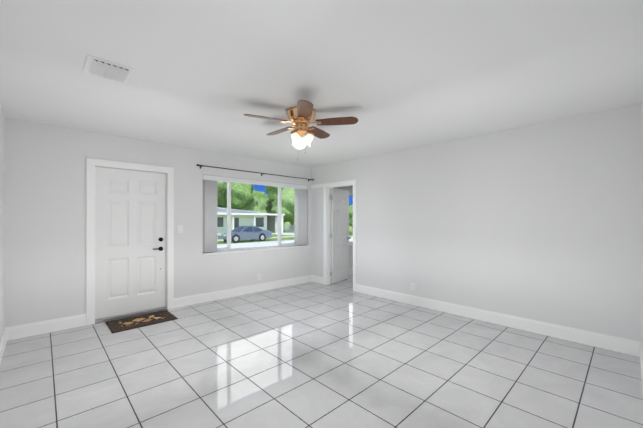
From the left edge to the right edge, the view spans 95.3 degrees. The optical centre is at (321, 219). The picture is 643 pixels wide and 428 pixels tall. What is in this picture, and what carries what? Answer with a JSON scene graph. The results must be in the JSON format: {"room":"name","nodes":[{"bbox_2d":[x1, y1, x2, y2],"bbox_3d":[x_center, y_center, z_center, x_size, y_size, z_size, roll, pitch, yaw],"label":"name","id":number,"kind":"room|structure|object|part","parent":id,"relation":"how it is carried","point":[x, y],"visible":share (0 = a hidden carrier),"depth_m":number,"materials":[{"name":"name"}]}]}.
{"room":"empty living room","nodes":[
{"label":"empty living room","id":0,"kind":"room"},
{"bbox_2d":[0,104,4,341],"bbox_3d":[-1.917,0.104,1.433,0.200,2.500,5.300,0,0,-44],"label":"wall","id":1,"kind":"structure","parent":0,"point":[2,222],"depth_m":3.04,"materials":[{"name":"paint"}]},
{"bbox_2d":[0,328,6,363],"bbox_3d":[-1.839,1.280,1.507,0.016,0.150,4.900,0,0,-44],"label":"baseboard","id":2,"kind":"structure","parent":1,"relation":"attached to","point":[3,342],"depth_m":2.96,"materials":[{"name":"white wood"}]},
{"bbox_2d":[5,117,352,327],"bbox_3d":[-1.143,0.108,5.694,7.200,2.500,0.200,0,0,-44],"label":"wall","id":3,"kind":"structure","parent":0,"point":[45,222],"depth_m":3.70,"materials":[{"name":"paint"}]},
{"bbox_2d":[6,314,85,340],"bbox_3d":[-3.271,1.281,3.515,0.715,0.150,0.016,0,0,-44],"label":"baseboard","id":4,"kind":"structure","parent":3,"relation":"attached to","point":[36,328],"depth_m":3.49,"materials":[{"name":"white wood"}]},
{"bbox_2d":[86,158,173,324],"bbox_3d":[-2.707,0.282,4.189,1.046,2.150,0.220,0,0,-44],"label":"door frame","id":5,"kind":"structure","parent":3,"relation":"attached to","point":[91,163],"depth_m":3.89,"materials":[{"name":"white wood"}]},
{"bbox_2d":[95,167,165,319],"bbox_3d":[-2.669,0.309,4.149,0.852,2.015,0.098,0,0,-44],"label":"front door","id":6,"kind":"structure","parent":3,"relation":"in","point":[130,241],"depth_m":4.12,"materials":[{"name":"white wood"}]},
{"bbox_3d":[-2.426,0.505,4.350,0.147,0.479,0.054,0,0,-44],"label":"handle","id":7,"kind":"part","parent":6,"relation":"part of","materials":[{"name":"black metal"}]},
{"bbox_2d":[95,306,166,323],"bbox_3d":[-2.710,1.339,4.191,0.860,0.035,0.212,0,0,-44],"label":"front door sill","id":8,"kind":"structure","parent":3,"relation":"attached to","point":[129,315],"depth_m":4.09,"materials":[{"name":"silver metal"}]},
{"bbox_2d":[178,225,182,232],"bbox_3d":[-2.189,0.147,4.548,0.080,0.120,0.016,0,0,-44],"label":"light switch","id":9,"kind":"object","parent":3,"relation":"attached to","point":[180,228],"visible":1,"depth_m":4.55,"materials":[{"name":"white plastic"}]},
{"bbox_2d":[174,275,310,307],"bbox_3d":[-1.242,1.283,5.450,2.832,0.150,0.016,0,0,-44],"label":"baseboard","id":10,"kind":"structure","parent":3,"relation":"attached to","point":[206,297],"depth_m":5.19,"materials":[{"name":"white wood"}]},
{"bbox_2d":[203,181,296,252],"bbox_3d":[-1.213,-0.087,5.687,2.288,1.308,0.072,0,0,-44],"label":"window","id":11,"kind":"structure","parent":3,"relation":"in","point":[229,222],"depth_m":5.50,"materials":[{"name":"white metal"}]},
{"bbox_2d":[203,175,307,251],"bbox_3d":[-1.151,-0.100,5.622,2.270,1.276,0.082,0,0,-44],"label":"window blinds","id":12,"kind":"object","parent":11,"relation":"attached to","point":[210,213],"visible":0.94,"depth_m":5.04,"materials":[{"name":"plastic"}]},
{"bbox_2d":[197,164,313,181],"bbox_3d":[-1.096,-0.857,5.537,2.504,0.059,0.094,0,0,-44],"label":"curtain rod","id":13,"kind":"object","parent":3,"relation":"attached to","point":[251,171],"visible":1,"depth_m":5.34,"materials":[{"name":"black metal"}]},
{"bbox_2d":[203,245,308,255],"bbox_3d":[-1.151,0.572,5.622,2.290,0.032,0.130,0,0,-44],"label":"window sill","id":14,"kind":"structure","parent":3,"relation":"attached to","point":[238,251],"depth_m":5.45,"materials":[{"name":"white wood"}]},
{"bbox_2d":[0,274,642,427],"bbox_3d":[1.014,1.507,4.227,8.300,0.300,5.300,0,0,-44],"label":"floor","id":15,"kind":"structure","parent":0,"point":[341,354],"depth_m":2.60,"materials":[{"name":"tile"}]},
{"bbox_2d":[105,310,177,332],"bbox_3d":[-2.404,1.351,3.928,0.740,0.012,0.515,0,0,-44],"label":"door mat","id":16,"kind":"object","parent":15,"relation":"on","point":[127,323],"visible":1,"depth_m":3.87,"materials":[{"name":"coir"},{"name":"rubber"}]},
{"bbox_2d":[0,0,642,167],"bbox_3d":[0.997,-1.243,4.247,8.900,0.200,5.950,0,0,-44],"label":"ceiling","id":17,"kind":"structure","parent":0,"point":[390,75],"depth_m":2.21,"materials":[{"name":"paint"}]},
{"bbox_2d":[83,55,133,82],"bbox_3d":[-1.629,-1.133,2.241,0.280,0.023,0.310,0,0,-44],"label":"ceiling vent","id":18,"kind":"object","parent":17,"relation":"in","point":[99,67],"visible":1,"depth_m":2.21,"materials":[{"name":"white metal"}]},
{"bbox_2d":[244,100,357,158],"bbox_3d":[-0.250,-0.893,3.133,1.148,0.502,1.101,0,0,-44],"label":"ceiling fan","id":19,"kind":"object","parent":17,"relation":"hanging from","point":[301,115],"visible":1,"depth_m":3.03,"materials":[{"name":"brown wood"}]},
{"bbox_2d":[311,104,641,341],"bbox_3d":[1.580,0.107,4.630,0.120,2.500,5.100,0,0,-44],"label":"wall","id":20,"kind":"structure","parent":0,"point":[541,222],"depth_m":3.66,"materials":[{"name":"paint"}]},
{"bbox_2d":[311,275,322,283],"bbox_3d":[-0.089,1.283,6.281,0.016,0.150,0.405,0,0,-44],"label":"baseboard","id":21,"kind":"structure","parent":20,"relation":"attached to","point":[317,279],"depth_m":6.28,"materials":[{"name":"white wood"}]},
{"bbox_2d":[311,179,355,291],"bbox_3d":[0.260,0.302,6.014,0.156,2.113,1.272,0,0,-44],"label":"door frame","id":22,"kind":"structure","parent":20,"relation":"attached to","point":[325,185],"depth_m":6.09,"materials":[{"name":"white wood"}]},
{"bbox_2d":[330,188,350,283],"bbox_3d":[0.371,0.340,6.456,0.394,2.012,0.754,0,0,34],"label":"interior door","id":23,"kind":"structure","parent":20,"relation":"in","point":[340,233],"depth_m":6.40,"materials":[{"name":"white wood"}]},
{"bbox_3d":[0.370,0.338,6.455,0.716,1.690,0.250,0,0,-44],"label":"interior door hardware","id":24,"kind":"part","parent":23,"relation":"part of","materials":[{"name":"white wood"}]},
{"bbox_2d":[356,284,640,356],"bbox_3d":[1.899,1.282,4.197,0.016,0.150,3.635,0,0,-44],"label":"baseboard","id":25,"kind":"structure","parent":20,"relation":"attached to","point":[616,344],"depth_m":3.61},
{"bbox_2d":[642,98,642,345],"bbox_3d":[1.542,0.104,1.208,4.897,2.500,0.200,0,0,-44],"label":"wall","id":26,"kind":"structure","parent":0,"point":[642,221],"depth_m":2.77,"materials":[{"name":"paint"}]},
{"bbox_2d":[640,342,642,391],"bbox_3d":[1.497,1.279,1.313,4.577,0.150,0.016,0,0,-44],"label":"baseboard","id":27,"kind":"structure","parent":26,"relation":"attached to","point":[641,356],"depth_m":2.56,"materials":[{"name":"white wood"}]},
{"label":"outside","id":28,"kind":"structure","parent":0,"visible":0},
{"bbox_2d":[217,225,352,244],"bbox_3d":[-5.709,2.203,63.517,240.000,0.300,220.000,0,0,-44],"label":"ground","id":29,"kind":"structure","parent":28,"point":[266,240],"depth_m":29.87,"materials":[{"name":"green plant"}]},
{"bbox_2d":[217,181,225,198],"bbox_3d":[-22.617,-3.825,55.078,10.110,11.742,11.383,0,0,-44],"label":"tree","id":30,"kind":"object","parent":29,"relation":"on","point":[221,186],"depth_m":53.00,"materials":[{"name":"green plant"}]},
{"bbox_2d":[217,182,253,209],"bbox_3d":[-19.532,-4.670,58.823,12.401,13.438,14.059,0,0,-44],"label":"tree","id":31,"kind":"object","parent":29,"relation":"on","point":[236,202],"depth_m":55.06,"materials":[{"name":"green plant"}]},
{"bbox_2d":[217,226,271,242],"bbox_3d":[-7.067,1.310,27.265,4.620,1.480,1.816,0,0,-44],"label":"car","id":32,"kind":"object","parent":29,"relation":"on","point":[237,232],"depth_m":26.64,"materials":[{"name":"paint"}]},
{"bbox_2d":[217,207,284,234],"bbox_3d":[-16.724,0.161,42.031,20.400,3.750,10.700,0,0,-44],"label":"house","id":33,"kind":"structure","parent":29,"relation":"on","point":[270,224],"depth_m":42.04,"materials":[{"name":"paint"}]},
{"bbox_2d":[240,195,267,212],"bbox_3d":[-14.907,-1.497,60.506,8.035,7.094,8.934,0,0,-44],"label":"tree","id":34,"kind":"object","parent":29,"relation":"on","point":[260,205],"depth_m":57.79,"materials":[{"name":"green plant"}]},
{"bbox_2d":[252,190,268,198],"bbox_3d":[-18.726,-2.844,78.662,12.168,9.815,13.397,0,0,-44],"label":"tree","id":35,"kind":"object","parent":29,"relation":"on","point":[257,194],"depth_m":75.18,"materials":[{"name":"green plant"}]},
{"bbox_2d":[257,198,273,213],"bbox_3d":[-13.353,-1.308,69.662,8.960,7.978,10.108,0,0,-44],"label":"tree","id":36,"kind":"object","parent":29,"relation":"on","point":[268,203],"depth_m":66.75,"materials":[{"name":"green plant"}]},
{"bbox_2d":[265,186,291,228],"bbox_3d":[-7.368,-4.228,64.599,11.423,12.563,12.296,0,0,-44],"label":"tree","id":37,"kind":"object","parent":29,"relation":"on","point":[271,189],"depth_m":60.32,"materials":[{"name":"green plant"}]},
{"bbox_2d":[271,188,293,224],"bbox_3d":[-6.425,-2.024,55.749,8.497,8.142,8.744,0,0,-44],"label":"tree","id":38,"kind":"object","parent":29,"relation":"on","point":[285,206],"depth_m":52.21,"materials":[{"name":"green plant"}]},
{"bbox_2d":[217,236,352,247],"bbox_3d":[17.098,2.024,39.598,240.000,0.020,11.900,0,0,-44],"label":"road","id":39,"kind":"structure","parent":29,"relation":"on","point":[257,244],"depth_m":23.58,"materials":[{"name":"concrete"}]},
{"bbox_2d":[283,222,290,231],"bbox_3d":[-5.790,1.258,47.829,1.937,1.865,1.902,0,0,-44],"label":"bush","id":40,"kind":"object","parent":29,"relation":"on","point":[285,224],"depth_m":47.33,"materials":[{"name":"green plant"}]},
{"bbox_2d":[285,225,293,231],"bbox_3d":[-1.960,1.416,49.130,10.430,1.250,0.060,0,0,-44],"label":"fence","id":41,"kind":"object","parent":29,"relation":"on","point":[286,227],"depth_m":46.19,"materials":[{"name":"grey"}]},
{"bbox_2d":[272,233,350,236],"bbox_3d":[-2.201,2.021,38.827,3.800,0.025,13.580,0,0,-44],"label":"driveway","id":42,"kind":"structure","parent":29,"relation":"on","point":[287,234],"depth_m":42.47,"materials":[{"name":"concrete"}]},
{"bbox_2d":[349,226,352,234],"bbox_3d":[3.561,1.556,38.638,1.630,1.592,1.732,0,0,-44],"label":"bush","id":43,"kind":"object","parent":29,"relation":"on","point":[350,230],"depth_m":37.91,"materials":[{"name":"green plant"}]}
]}

